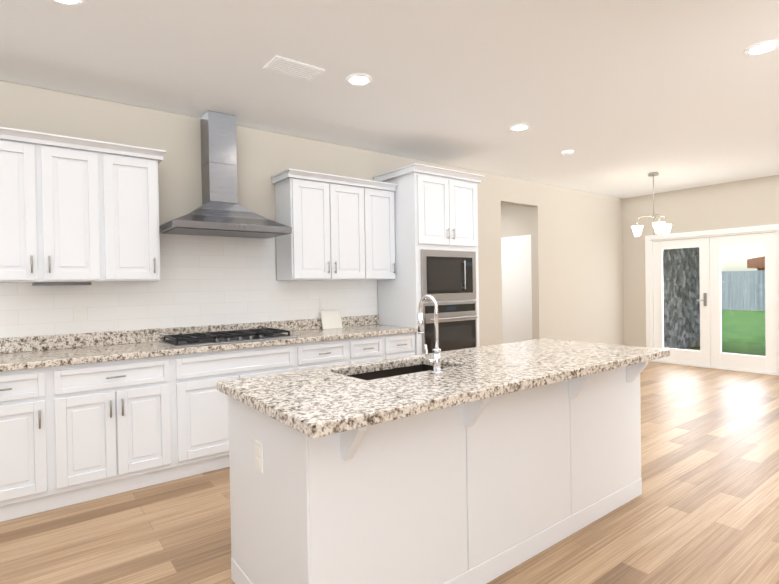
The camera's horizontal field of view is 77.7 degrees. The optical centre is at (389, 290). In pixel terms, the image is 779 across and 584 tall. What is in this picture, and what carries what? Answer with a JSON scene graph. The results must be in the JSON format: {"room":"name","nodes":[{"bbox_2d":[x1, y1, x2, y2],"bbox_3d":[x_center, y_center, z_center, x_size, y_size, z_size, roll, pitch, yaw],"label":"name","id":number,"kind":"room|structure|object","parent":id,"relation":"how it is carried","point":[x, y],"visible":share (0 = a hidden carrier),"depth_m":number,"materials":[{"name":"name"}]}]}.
{"room":"kitchen","nodes":[
{"label":"kitchen","id":0,"kind":"room"},
{"bbox_2d":[0,80,623,346],"bbox_3d":[-1.164,-0.075,4.411,13.170,2.740,0.120,-1,1,-37],"label":"wall","id":1,"kind":"structure","parent":0,"point":[577,261],"depth_m":6.09,"materials":[{"name":"beige paint"}]},
{"bbox_2d":[0,130,119,285],"bbox_3d":[-2.348,-0.509,3.208,0.874,0.905,0.328,-1,1,-37],"label":"upper cabinet","id":2,"kind":"object","parent":1,"relation":"attached to","point":[77,211],"depth_m":3.15,"materials":[{"name":"white wood"}]},
{"bbox_2d":[116,146,159,281],"bbox_3d":[-1.945,-0.519,3.517,0.438,0.905,0.328,-1,1,-37],"label":"upper cabinet","id":3,"kind":"object","parent":1,"relation":"attached to","point":[137,194],"depth_m":3.43,"materials":[{"name":"white wood"}]},
{"bbox_2d":[0,233,377,337],"bbox_3d":[-2.361,-0.039,3.413,5.615,0.870,0.007,-1,1,-37],"label":"tile backsplash","id":4,"kind":"structure","parent":1,"relation":"attached to","point":[211,280],"depth_m":3.98,"materials":[{"name":"white tile"}]},
{"bbox_2d":[73,305,84,321],"bbox_3d":[-2.240,0.166,3.496,0.072,0.115,0.006,-1,1,-37],"label":"outlet","id":5,"kind":"object","parent":4,"relation":"attached to","point":[78,313],"depth_m":3.49,"materials":[{"name":"white plastic"}]},
{"bbox_2d":[0,315,379,353],"bbox_3d":[-2.344,0.361,3.404,5.616,0.102,0.020,-1,1,-37],"label":"backsplash","id":6,"kind":"structure","parent":1,"relation":"attached to","point":[110,338],"depth_m":3.77,"materials":[{"name":"stone"}]},
{"bbox_2d":[159,110,291,238],"bbox_3d":[-1.322,-0.946,3.890,0.920,0.977,0.492,-1,1,-37],"label":"range hood","id":7,"kind":"object","parent":1,"relation":"attached to","point":[220,211],"visible":1,"depth_m":3.88,"materials":[{"name":"silver metal"}]},
{"bbox_2d":[272,174,371,280],"bbox_3d":[-0.610,-0.553,4.538,0.824,0.905,0.328,-1,1,-37],"label":"upper cabinet","id":8,"kind":"object","parent":1,"relation":"attached to","point":[330,219],"depth_m":4.36,"materials":[{"name":"white wood"}]},
{"bbox_2d":[372,182,395,279],"bbox_3d":[-0.211,-0.563,4.844,0.438,0.905,0.328,-1,1,-37],"label":"upper cabinet","id":9,"kind":"object","parent":1,"relation":"attached to","point":[383,220],"depth_m":4.76,"materials":[{"name":"white wood"}]},
{"bbox_2d":[0,361,778,583],"bbox_3d":[0.543,1.322,2.227,13.170,0.060,11.820,-1,1,-37],"label":"floor","id":10,"kind":"structure","parent":0,"point":[703,508],"depth_m":2.70,"materials":[{"name":"brown wood"}]},
{"bbox_2d":[0,366,55,521],"bbox_3d":[-2.390,0.894,2.992,0.461,0.874,0.618,-1,1,-37],"label":"base cabinet","id":11,"kind":"object","parent":10,"relation":"on","point":[27,440],"depth_m":2.82,"materials":[{"name":"white wood"}]},
{"bbox_2d":[52,354,179,508],"bbox_3d":[-1.933,0.883,3.341,0.689,0.874,0.618,-1,1,-37],"label":"base cabinet","id":12,"kind":"object","parent":10,"relation":"on","point":[84,417],"depth_m":3.09,"materials":[{"name":"white wood"}]},
{"bbox_2d":[0,326,415,373],"bbox_3d":[-2.156,0.431,3.160,5.616,0.040,0.636,-1,1,-37],"label":"countertop","id":13,"kind":"structure","parent":12,"relation":"on","point":[75,355],"depth_m":3.47,"materials":[{"name":"stone"}]},
{"bbox_2d":[159,328,298,347],"bbox_3d":[-1.265,0.363,3.842,0.940,0.052,0.510,-1,1,-37],"label":"cooktop","id":14,"kind":"object","parent":13,"relation":"in","point":[263,334],"depth_m":3.73,"materials":[{"name":"black metal"}]},
{"bbox_2d":[176,342,299,478],"bbox_3d":[-1.295,0.867,3.830,0.920,0.874,0.618,-1,1,-37],"label":"base cabinet","id":15,"kind":"object","parent":10,"relation":"on","point":[202,415],"depth_m":3.46,"materials":[{"name":"white wood"}]},
{"bbox_2d":[300,338,351,369],"bbox_3d":[-0.731,0.852,4.262,0.500,0.874,0.618,-1,1,-37],"label":"base cabinet","id":16,"kind":"object","parent":10,"relation":"on","point":[313,355],"depth_m":4.03,"materials":[{"name":"white wood"}]},
{"bbox_2d":[352,334,387,362],"bbox_3d":[-0.382,0.844,4.529,0.380,0.874,0.618,-1,1,-37],"label":"base cabinet","id":17,"kind":"object","parent":10,"relation":"on","point":[363,349],"depth_m":4.31,"materials":[{"name":"white wood"}]},
{"bbox_2d":[388,330,416,358],"bbox_3d":[-0.078,0.836,4.762,0.386,0.874,0.618,-1,1,-37],"label":"base cabinet","id":18,"kind":"object","parent":10,"relation":"on","point":[399,345],"depth_m":4.52,"materials":[{"name":"white wood"}]},
{"bbox_2d":[373,163,484,354],"bbox_3d":[0.442,0.026,5.106,0.964,2.469,0.704,-1,1,-37],"label":"tall cabinet","id":19,"kind":"object","parent":10,"relation":"on","point":[436,230],"visible":0.73,"depth_m":4.82,"materials":[{"name":"white wood"}]},
{"bbox_2d":[421,249,477,353],"bbox_3d":[0.632,0.153,4.861,0.750,1.115,0.084,-1,1,-37],"label":"double wall oven","id":20,"kind":"object","parent":19,"relation":"in","point":[447,275],"depth_m":4.86,"materials":[{"name":"silver metal"}]},
{"bbox_2d":[228,359,654,583],"bbox_3d":[0.446,0.853,2.564,2.320,0.875,0.883,-1,1,-37],"label":"kitchen island","id":21,"kind":"object","parent":10,"relation":"on","point":[482,464],"depth_m":2.02,"materials":[{"name":"white wood"}]},
{"bbox_2d":[255,440,262,473],"bbox_3d":[-0.517,0.656,1.914,0.008,0.115,0.070,-1,1,-37],"label":"outlet","id":22,"kind":"object","parent":21,"relation":"attached to","point":[258,443],"depth_m":1.90,"materials":[{"name":"white plastic"}]},
{"bbox_2d":[217,339,669,438],"bbox_3d":[0.461,0.396,2.518,2.410,0.040,0.880,-1,1,-37],"label":"island countertop","id":23,"kind":"structure","parent":21,"relation":"on","point":[316,403],"depth_m":2.08,"materials":[{"name":"stone"}]},
{"bbox_2d":[347,364,441,379],"bbox_3d":[0.048,0.527,2.428,0.644,0.202,0.364,-1,1,-37],"label":"sink","id":24,"kind":"object","parent":23,"relation":"in","point":[400,369],"depth_m":2.61,"materials":[{"name":"grey metal"}]},
{"bbox_2d":[417,295,442,373],"bbox_3d":[0.170,0.201,2.269,0.105,0.365,0.158,-1,1,-37],"label":"faucet","id":25,"kind":"object","parent":23,"relation":"on","point":[436,361],"depth_m":2.24,"materials":[{"name":"silver metal"}]},
{"bbox_2d":[0,0,778,198],"bbox_3d":[2.025,-1.516,3.365,17.020,0.060,11.820,-1,1,-37],"label":"ceiling","id":26,"kind":"structure","parent":0,"point":[622,99],"depth_m":3.25,"materials":[{"name":"white paint"}]},
{"bbox_2d":[52,0,84,5],"bbox_3d":[-1.553,-1.407,2.301,0.180,0.012,0.180,-1,1,-37],"label":"recessed light","id":27,"kind":"object","parent":26,"relation":"in","point":[72,2],"visible":0.96,"depth_m":2.35,"materials":[{"name":"white"}]},
{"bbox_2d":[263,55,324,80],"bbox_3d":[-0.616,-1.432,3.132,0.340,0.010,0.200,-1,1,-37],"label":"ceiling vent","id":28,"kind":"object","parent":26,"relation":"in","point":[286,66],"visible":1,"depth_m":3.11,"materials":[{"name":"white metal"}]},
{"bbox_2d":[346,73,371,85],"bbox_3d":[-0.207,-1.440,3.306,0.180,0.012,0.180,-1,1,-37],"label":"recessed light","id":29,"kind":"object","parent":26,"relation":"in","point":[358,79],"visible":0.96,"depth_m":3.29,"materials":[{"name":"white plastic"}]},
{"bbox_2d":[509,124,529,130],"bbox_3d":[1.176,-1.475,4.377,0.180,0.012,0.180,-1,1,-37],"label":"recessed light","id":30,"kind":"object","parent":26,"relation":"in","point":[518,127],"visible":0.98,"depth_m":4.36,"materials":[{"name":"white"}]},
{"bbox_2d":[561,150,573,155],"bbox_3d":[1.924,-1.483,5.227,0.130,0.040,0.130,-1,1,-37],"label":"recessed light","id":31,"kind":"object","parent":26,"relation":"attached to","point":[567,152],"visible":1,"depth_m":5.19,"materials":[{"name":"white"}]},
{"bbox_2d":[631,172,671,235],"bbox_3d":[3.463,-1.138,6.398,0.485,0.808,0.470,-1,1,-37],"label":"chandelier","id":32,"kind":"object","parent":26,"relation":"hanging from","point":[663,228],"visible":1,"depth_m":6.36,"materials":[{"name":"white glass"}]},
{"bbox_2d":[744,40,778,54],"bbox_3d":[2.270,-1.477,2.948,0.180,0.012,0.180,-1,1,-37],"label":"recessed light","id":33,"kind":"object","parent":26,"relation":"in","point":[762,47],"visible":1,"depth_m":2.93,"materials":[{"name":"white plastic"}]},
{"bbox_2d":[501,203,530,237],"bbox_3d":[1.933,-0.175,8.746,0.120,2.740,3.000,-1,1,-37],"label":"wall","id":34,"kind":"structure","parent":0,"point":[515,220],"depth_m":8.30,"materials":[{"name":"beige paint"}]},
{"bbox_2d":[501,235,531,342],"bbox_3d":[2.175,0.131,8.301,0.043,2.130,0.920,-1,1,-37],"label":"door","id":35,"kind":"structure","parent":34,"relation":"attached to","point":[516,290],"depth_m":8.25,"materials":[{"name":"white wood"}]},
{"bbox_2d":[622,175,778,346],"bbox_3d":[6.636,-0.209,4.954,0.120,2.740,8.500,-1,1,-37],"label":"wall","id":36,"kind":"structure","parent":0,"point":[746,203],"depth_m":7.54,"materials":[{"name":"beige paint"}]},
{"bbox_2d":[645,224,778,361],"bbox_3d":[4.791,0.130,7.262,0.014,2.070,1.840,-1,1,-37],"label":"door frame","id":37,"kind":"structure","parent":36,"relation":"attached to","point":[690,234],"depth_m":7.77,"materials":[{"name":"white wood"}]},
{"bbox_2d":[650,230,778,375],"bbox_3d":[4.835,0.162,7.296,0.137,2.003,1.706,-1,1,-37],"label":"french door","id":38,"kind":"structure","parent":36,"relation":"in","point":[709,354],"depth_m":7.24,"materials":[{"name":"white wood"}]},
{"label":"outside","id":39,"kind":"structure","parent":0,"visible":0},
{"bbox_2d":[686,293,765,354],"bbox_3d":[24.550,0.860,24.016,51.450,0.180,80.000,-1,1,-37],"label":"lawn","id":40,"kind":"structure","parent":39,"point":[736,325],"depth_m":13.22,"materials":[{"name":"green plant"}]},
{"bbox_2d":[687,349,765,355],"bbox_3d":[6.196,1.211,7.386,2.080,0.100,4.900,-1,1,-37],"label":"patio","id":41,"kind":"structure","parent":40,"relation":"on","point":[731,352],"depth_m":8.80,"materials":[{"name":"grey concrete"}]},
{"bbox_2d":[663,247,699,348],"bbox_3d":[5.471,-0.464,9.653,3.748,3.220,0.620,-1,1,-37],"label":"stone wall","id":42,"kind":"structure","parent":41,"relation":"on","point":[690,341],"depth_m":9.43,"materials":[{"name":"grey stone"}]},
{"bbox_2d":[721,270,764,310],"bbox_3d":[20.605,-0.008,17.220,0.060,1.840,27.000,-1,1,-37],"label":"fence","id":43,"kind":"object","parent":40,"relation":"on","point":[751,279],"depth_m":22.54,"materials":[{"name":"grey wood"}]},
{"bbox_2d":[747,256,764,269],"bbox_3d":[25.691,-0.561,22.026,8.000,2.670,13.450,-1,1,-37],"label":"neighbouring house","id":44,"kind":"structure","parent":40,"relation":"on","point":[759,264],"depth_m":24.61,"materials":[{"name":"brown brick"}]}
]}

